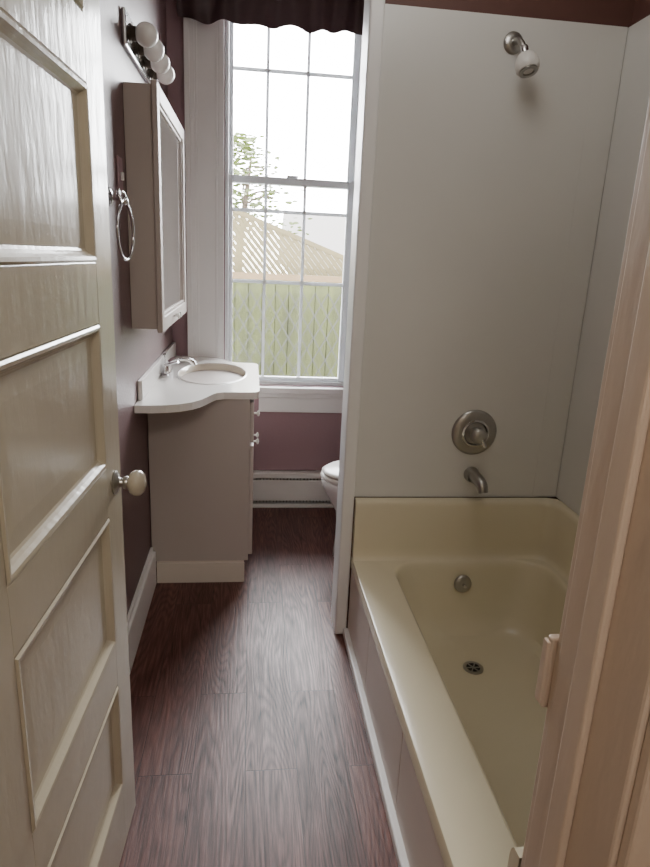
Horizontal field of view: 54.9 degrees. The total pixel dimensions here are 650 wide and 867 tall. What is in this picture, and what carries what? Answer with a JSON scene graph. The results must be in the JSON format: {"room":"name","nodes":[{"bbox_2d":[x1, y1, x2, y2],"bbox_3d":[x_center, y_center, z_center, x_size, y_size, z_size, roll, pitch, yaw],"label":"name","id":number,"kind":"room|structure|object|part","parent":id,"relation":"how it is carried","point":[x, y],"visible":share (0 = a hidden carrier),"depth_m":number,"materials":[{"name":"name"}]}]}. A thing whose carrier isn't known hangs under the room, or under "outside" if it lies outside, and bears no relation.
{"room":"bathroom","nodes":[
{"label":"bathroom","id":0,"kind":"room"},
{"bbox_2d":[122,476,127,489],"bbox_3d":[-0.437,0.108,1.380,0.014,0.030,0.030,1,16,-7],"label":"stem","id":1,"kind":"object","parent":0,"point":[124,483],"depth_m":1.37,"materials":[{"name":"silver metal"}]},
{"bbox_2d":[99,0,172,613],"bbox_3d":[-0.733,-0.559,2.052,0.120,2.800,3.050,1,16,-7],"label":"wall","id":2,"kind":"structure","parent":0,"point":[136,350],"depth_m":2.19,"materials":[{"name":"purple paint"}]},
{"bbox_2d":[116,156,123,195],"bbox_3d":[-0.658,-0.829,2.025,0.016,0.120,0.070,1,16,-7],"label":"light switch","id":3,"kind":"object","parent":2,"relation":"attached to","point":[120,174],"visible":0.7,"depth_m":2.00,"materials":[{"name":"paint"}]},
{"bbox_2d":[108,187,134,260],"bbox_3d":[-0.620,-0.631,1.893,0.064,0.212,0.132,1,16,-7],"label":"towel ring","id":4,"kind":"object","parent":2,"relation":"attached to","point":[123,200],"visible":0.98,"depth_m":1.86,"materials":[{"name":"silver metal"}]},
{"bbox_3d":[-0.618,-0.703,1.873,0.046,0.023,0.016,1,16,-7],"label":"post","id":5,"kind":"part","parent":4,"relation":"part of","materials":[{"name":"silver metal"}]},
{"bbox_3d":[-0.605,-0.701,1.849,0.019,0.041,0.059,-3,17,-19],"label":"scroll arm","id":6,"kind":"part","parent":4,"relation":"part of","materials":[{"name":"silver metal"}]},
{"bbox_2d":[127,547,156,672],"bbox_3d":[-0.661,0.852,1.890,0.022,0.180,1.912,1,16,-7],"label":"baseboard","id":7,"kind":"structure","parent":2,"relation":"attached to","point":[140,604],"depth_m":2.44,"materials":[{"name":"white wood"}]},
{"bbox_2d":[121,6,174,84],"bbox_3d":[-0.640,-1.402,2.329,0.106,0.110,0.640,1,16,-7],"label":"vanity light bar","id":8,"kind":"object","parent":2,"relation":"attached to","point":[141,42],"visible":0.99,"depth_m":2.22,"materials":[{"name":"white glass"}]},
{"bbox_2d":[128,23,136,43],"bbox_3d":[-0.641,-1.335,2.091,0.022,0.060,0.060,1,16,-7],"label":"socket","id":9,"kind":"object","parent":8,"relation":"attached to","point":[132,30],"depth_m":2.07,"materials":[{"name":"metal"}]},
{"bbox_2d":[137,42,144,57],"bbox_3d":[-0.659,-1.379,2.244,0.022,0.060,0.060,1,16,-7],"label":"socket","id":10,"kind":"object","parent":8,"relation":"attached to","point":[140,50],"depth_m":2.23,"materials":[{"name":"metal"}]},
{"bbox_3d":[-0.599,-1.335,2.096,0.078,0.076,0.076,1,16,-7],"label":"globe bulb","id":11,"kind":"part","parent":8,"relation":"part of","materials":[{"name":"white glass"}]},
{"bbox_2d":[144,56,151,70],"bbox_3d":[-0.677,-1.423,2.397,0.022,0.060,0.060,1,16,-7],"label":"socket","id":12,"kind":"object","parent":8,"relation":"attached to","point":[147,63],"depth_m":2.38,"materials":[{"name":"metal"}]},
{"bbox_3d":[-0.617,-1.379,2.249,0.078,0.076,0.076,1,16,-7],"label":"globe bulb","id":13,"kind":"part","parent":8,"relation":"part of","materials":[{"name":"white glass"}]},
{"bbox_2d":[151,69,157,79],"bbox_3d":[-0.694,-1.467,2.550,0.022,0.060,0.060,1,16,-7],"label":"socket","id":14,"kind":"object","parent":8,"relation":"attached to","point":[154,75],"depth_m":2.53,"materials":[{"name":"metal"}]},
{"bbox_3d":[-0.635,-1.423,2.402,0.078,0.076,0.076,1,16,-7],"label":"globe bulb","id":15,"kind":"part","parent":8,"relation":"part of","materials":[{"name":"white glass"}]},
{"bbox_3d":[-0.653,-1.466,2.555,0.078,0.076,0.076,1,16,-7],"label":"globe bulb","id":16,"kind":"part","parent":8,"relation":"part of","materials":[{"name":"white glass"}]},
{"bbox_2d":[123,79,186,332],"bbox_3d":[-0.660,-0.882,2.575,0.139,0.829,0.862,1,16,-7],"label":"medicine cabinet","id":17,"kind":"object","parent":2,"relation":"attached to","point":[154,135],"visible":1,"depth_m":2.22,"materials":[{"name":"paint"}]},
{"bbox_3d":[-0.629,-0.882,2.579,0.020,0.829,0.862,1,16,-7],"label":"door frame","id":18,"kind":"part","parent":17,"relation":"part of","materials":[{"name":"paint"}]},
{"bbox_2d":[160,112,181,310],"bbox_3d":[-0.635,-0.882,2.578,0.006,0.719,0.752,1,16,-7],"label":"mirror glass","id":19,"kind":"object","parent":17,"relation":"attached to","point":[170,134],"depth_m":2.57,"materials":[{"name":"silver metal"}]},
{"bbox_2d":[137,342,175,399],"bbox_3d":[-0.771,-0.317,2.933,0.019,0.077,1.110,1,16,-7],"label":"backsplash","id":20,"kind":"structure","parent":2,"relation":"attached to","point":[150,377],"depth_m":2.67,"materials":[{"name":"stone"}]},
{"bbox_2d":[166,0,342,469],"bbox_3d":[-0.020,-0.942,3.533,1.640,2.800,0.170,1,16,-7],"label":"wall","id":21,"kind":"structure","parent":0,"point":[287,440],"depth_m":3.67,"materials":[{"name":"paint"}]},
{"bbox_2d":[183,17,223,358],"bbox_3d":[-0.173,-1.224,3.326,1.110,2.040,0.036,1,16,-7],"label":"window casing","id":22,"kind":"structure","parent":21,"relation":"in","point":[203,43],"depth_m":3.25,"materials":[{"name":"white wood"}]},
{"bbox_3d":[-0.173,-1.224,3.326,1.110,2.040,0.036,1,16,-7],"label":"casing","id":23,"kind":"part","parent":22,"relation":"part of","materials":[{"name":"white wood"}]},
{"bbox_2d":[177,0,363,34],"bbox_3d":[-0.165,-2.083,3.026,1.100,0.254,0.067,1,16,-7],"label":"window valance","id":24,"kind":"object","parent":22,"relation":"attached to","point":[311,16],"visible":0.81,"depth_m":3.02,"materials":[{"name":"fabric"}]},
{"bbox_2d":[253,470,333,507],"bbox_3d":[0.141,0.336,3.791,1.169,0.218,0.068,1,16,-7],"label":"baseboard heater","id":25,"kind":"object","parent":21,"relation":"attached to","point":[271,488],"visible":0.32,"depth_m":3.72,"materials":[{"name":"metal"}]},
{"bbox_3d":[0.144,0.343,3.763,1.145,0.130,0.006,1,16,-7],"label":"panel","id":26,"kind":"part","parent":25,"relation":"part of","materials":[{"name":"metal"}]},
{"bbox_2d":[225,20,361,385],"bbox_3d":[-0.184,-1.256,3.424,0.710,1.992,0.170,1,16,-7],"label":"frame","id":27,"kind":"object","parent":21,"relation":"attached to","point":[227,23],"visible":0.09,"depth_m":3.33,"materials":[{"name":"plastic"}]},
{"bbox_2d":[228,22,360,381],"bbox_3d":[-0.184,-1.256,3.429,0.674,1.954,0.070,1,16,-7],"label":"window","id":28,"kind":"structure","parent":21,"relation":"in","point":[349,186],"depth_m":3.40,"materials":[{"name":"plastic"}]},
{"bbox_3d":[-0.209,-0.837,3.527,0.620,1.048,0.010,1,16,-7],"label":"lower sash muntins","id":29,"kind":"part","parent":28,"relation":"part of","materials":[{"name":"white wood"}]},
{"bbox_3d":[-0.169,-1.774,3.302,0.620,0.809,0.010,1,16,-7],"label":"upper sash muntins","id":30,"kind":"part","parent":28,"relation":"part of","materials":[{"name":"white wood"}]},
{"bbox_3d":[-0.162,-1.775,3.302,0.674,0.885,0.033,1,16,-7],"label":"upper sash","id":31,"kind":"part","parent":28,"relation":"part of","materials":[{"name":"glass"}]},
{"bbox_2d":[259,386,342,412],"bbox_3d":[-0.110,-0.196,3.637,0.935,0.150,0.080,1,16,-7],"label":"window stool","id":32,"kind":"structure","parent":21,"relation":"attached to","point":[271,398],"depth_m":3.62,"materials":[{"name":"white wood"}]},
{"bbox_2d":[119,508,397,866],"bbox_3d":[-0.047,1.108,1.526,2.900,0.060,5.120,1,16,-7],"label":"floor","id":33,"kind":"structure","parent":0,"point":[251,748],"depth_m":2.01,"materials":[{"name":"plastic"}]},
{"bbox_2d":[134,356,259,582],"bbox_3d":[-0.562,0.158,3.055,0.474,0.893,1.205,1,16,-7],"label":"vanity cabinet","id":34,"kind":"object","parent":33,"relation":"on","point":[201,434],"visible":0.98,"depth_m":2.74,"materials":[{"name":"laminate"}]},
{"bbox_2d":[134,356,259,412],"bbox_3d":[-0.548,-0.201,2.953,0.468,0.145,1.205,1,16,-7],"label":"countertop","id":35,"kind":"structure","parent":34,"relation":"on","point":[172,393],"depth_m":2.67,"materials":[{"name":"stone"}]},
{"bbox_2d":[161,353,196,376],"bbox_3d":[-0.682,-0.329,2.946,0.154,0.101,0.170,1,16,-7],"label":"sink faucet","id":36,"kind":"object","parent":35,"relation":"on","point":[167,369],"visible":1,"depth_m":2.93,"materials":[{"name":"silver metal"}]},
{"bbox_3d":[-0.702,-0.320,2.876,0.064,0.035,0.017,6,16,11],"label":"handle lever","id":37,"kind":"part","parent":36,"relation":"part of","materials":[{"name":"silver metal"}]},
{"bbox_3d":[-0.679,-0.327,2.947,0.149,0.077,0.033,1,16,-7],"label":"spout","id":38,"kind":"part","parent":36,"relation":"part of","materials":[{"name":"silver metal"}]},
{"bbox_3d":[-0.351,0.259,2.962,0.018,0.520,0.335,1,16,-7],"label":"door","id":39,"kind":"part","parent":34,"relation":"part of","materials":[{"name":"laminate"}]},
{"bbox_3d":[-0.334,-0.092,2.863,0.018,0.180,0.335,1,16,-7],"label":"drawer","id":40,"kind":"part","parent":34,"relation":"part of","materials":[{"name":"laminate"}]},
{"bbox_2d":[320,460,338,556],"bbox_3d":[0.395,0.237,3.118,0.844,0.795,0.450,1,16,-7],"label":"toilet","id":41,"kind":"object","parent":33,"relation":"on","point":[329,474],"visible":0.09,"depth_m":3.02,"materials":[{"name":"ceramic"}]},
{"bbox_3d":[0.247,0.206,3.092,0.544,0.020,0.380,1,16,-7],"label":"seat","id":42,"kind":"part","parent":41,"relation":"part of","materials":[{"name":"white plastic"}]},
{"bbox_3d":[0.253,0.184,3.086,0.540,0.023,0.372,1,16,-7],"label":"lid","id":43,"kind":"part","parent":41,"relation":"part of","materials":[{"name":"white plastic"}]},
{"bbox_2d":[343,498,578,866],"bbox_3d":[0.576,0.730,1.782,0.828,0.585,1.476,1,16,-7],"label":"bathtub","id":44,"kind":"object","parent":33,"relation":"on","point":[454,603],"visible":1,"depth_m":2.15,"materials":[{"name":"plastic"}]},
{"bbox_3d":[0.532,0.581,2.416,0.070,0.070,0.017,1,16,-7],"label":"overflow plate","id":45,"kind":"part","parent":44,"relation":"part of","materials":[{"name":"silver metal"}]},
{"bbox_2d":[466,663,479,671],"bbox_3d":[0.527,0.832,2.226,0.048,0.002,0.048,1,16,-7],"label":"drain","id":46,"kind":"object","parent":44,"relation":"on","point":[470,667],"depth_m":2.22,"materials":[{"name":"silver metal"}]},
{"bbox_2d":[346,0,634,627],"bbox_3d":[0.545,-0.554,2.249,0.815,2.800,0.100,1,16,-7],"label":"wall partition","id":47,"kind":"structure","parent":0,"point":[602,12],"depth_m":1.99,"materials":[{"name":"red paint"}]},
{"bbox_2d":[331,0,384,633],"bbox_3d":[0.118,-0.559,2.192,0.047,2.800,0.132,1,16,-7],"label":"trim","id":48,"kind":"structure","parent":47,"relation":"attached to","point":[373,18],"depth_m":2.16,"materials":[{"name":"white wood"}]},
{"bbox_2d":[354,4,627,496],"bbox_3d":[0.544,-0.537,2.197,0.800,1.624,0.009,1,16,-7],"label":"shower surround","id":49,"kind":"object","parent":47,"relation":"attached to","point":[489,179],"visible":1,"depth_m":2.16,"materials":[{"name":"white plastic"}]},
{"bbox_2d":[452,410,496,454],"bbox_3d":[0.563,0.006,2.310,0.174,0.174,0.075,1,16,-7],"label":"shower valve","id":50,"kind":"object","parent":49,"relation":"attached to","point":[474,431],"depth_m":2.33,"materials":[{"name":"silver metal"}]},
{"bbox_2d":[464,467,487,493],"bbox_3d":[0.565,0.176,2.333,0.060,0.070,0.127,1,16,-7],"label":"tub spout","id":51,"kind":"object","parent":49,"relation":"attached to","point":[471,474],"visible":1,"depth_m":2.31,"materials":[{"name":"silver metal"}]},
{"bbox_2d":[503,31,539,77],"bbox_3d":[0.618,-1.187,1.949,0.091,0.150,0.123,1,16,-7],"label":"shower head","id":52,"kind":"object","parent":49,"relation":"attached to","point":[527,64],"depth_m":1.94},
{"bbox_2d":[557,0,649,499],"bbox_3d":[1.014,-0.536,2.262,0.120,2.800,3.050,1,16,-7],"label":"wall","id":53,"kind":"structure","parent":0,"point":[641,7],"depth_m":1.98,"materials":[{"name":"red paint"}]},
{"bbox_2d":[555,15,649,514],"bbox_3d":[1.032,-0.329,1.538,0.012,1.624,1.489,1,16,-7],"label":"shower surround","id":54,"kind":"object","parent":53,"relation":"attached to","point":[633,96],"visible":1,"depth_m":2.13,"materials":[{"name":"white plastic"}]},
{"bbox_3d":[0.082,-0.110,0.590,2.900,2.800,0.170,1,16,-7],"label":"wall","id":55,"kind":"structure","parent":0,"visible":0},
{"bbox_2d":[0,0,122,866],"bbox_3d":[-0.455,0.038,1.045,0.042,1.840,0.492,2,16,-4],"label":"panels","id":56,"kind":"object","parent":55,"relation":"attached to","point":[53,436],"visible":0.88,"depth_m":1.02,"materials":[{"name":"beige paint"}]},
{"bbox_2d":[0,0,135,866],"bbox_3d":[-0.457,0.077,1.056,0.036,2.120,0.712,2,16,-4],"label":"door","id":57,"kind":"structure","parent":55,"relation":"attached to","point":[40,304],"depth_m":1.05,"materials":[{"name":"beige paint"}]},
{"bbox_2d":[111,470,146,495],"bbox_3d":[-0.430,0.109,1.380,0.069,0.058,0.058,1,16,-7],"label":"doorknob set","id":58,"kind":"object","parent":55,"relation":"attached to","point":[116,483],"depth_m":1.36,"materials":[{"name":"silver metal"}]},
{"bbox_3d":[-0.416,0.109,1.381,0.042,0.058,0.058,1,16,-7],"label":"knob","id":59,"kind":"part","parent":58,"relation":"part of","materials":[{"name":"beige ceramic"}]},
{"bbox_2d":[535,634,559,706],"bbox_3d":[0.313,0.325,0.858,0.035,0.110,0.016,1,16,-7],"label":"lock keeper","id":60,"kind":"object","parent":55,"relation":"attached to","point":[549,649],"visible":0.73,"depth_m":0.85,"materials":[{"name":"paint"}]},
{"bbox_2d":[521,97,649,866],"bbox_3d":[-0.049,0.139,0.645,0.990,2.280,0.224,1,16,-7],"label":"door frame","id":61,"kind":"structure","parent":55,"relation":"attached to","point":[590,804],"depth_m":0.69,"materials":[{"name":"paint"}]},
{"label":"outside","id":62,"kind":"structure","parent":0,"visible":0},
{"bbox_3d":[-0.140,-2.000,13.935,21.000,0.100,20.250,1,16,-7],"label":"ground","id":63,"kind":"structure","parent":62,"visible":0},
{"bbox_2d":[233,132,312,271],"bbox_3d":[-1.115,-2.057,7.953,1.839,3.177,1.784,8,17,19],"label":"tree","id":64,"kind":"object","parent":63,"relation":"on","point":[244,147],"visible":0.34,"depth_m":7.55,"materials":[{"name":"green plant"}]},
{"bbox_2d":[232,272,342,376],"bbox_3d":[-0.066,-0.812,6.539,8.205,1.620,0.097,1,16,-7],"label":"fence","id":65,"kind":"object","parent":63,"relation":"on","point":[321,308],"visible":0.11,"depth_m":6.42,"materials":[{"name":"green wood"}]},
{"bbox_2d":[232,207,343,276],"bbox_3d":[-1.065,-1.220,6.618,3.748,2.271,0.090,1,16,-7],"label":"roof","id":66,"kind":"object","parent":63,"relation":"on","point":[282,234],"visible":0.21,"depth_m":6.46,"materials":[{"name":"brown wood"}]},
{"bbox_2d":[278,214,345,275],"bbox_3d":[2.330,-4.281,17.101,7.000,3.000,6.100,1,16,-7],"label":"neighbouring house","id":67,"kind":"structure","parent":63,"relation":"on","point":[328,232],"depth_m":15.52,"materials":[{"name":"white"}]}
]}

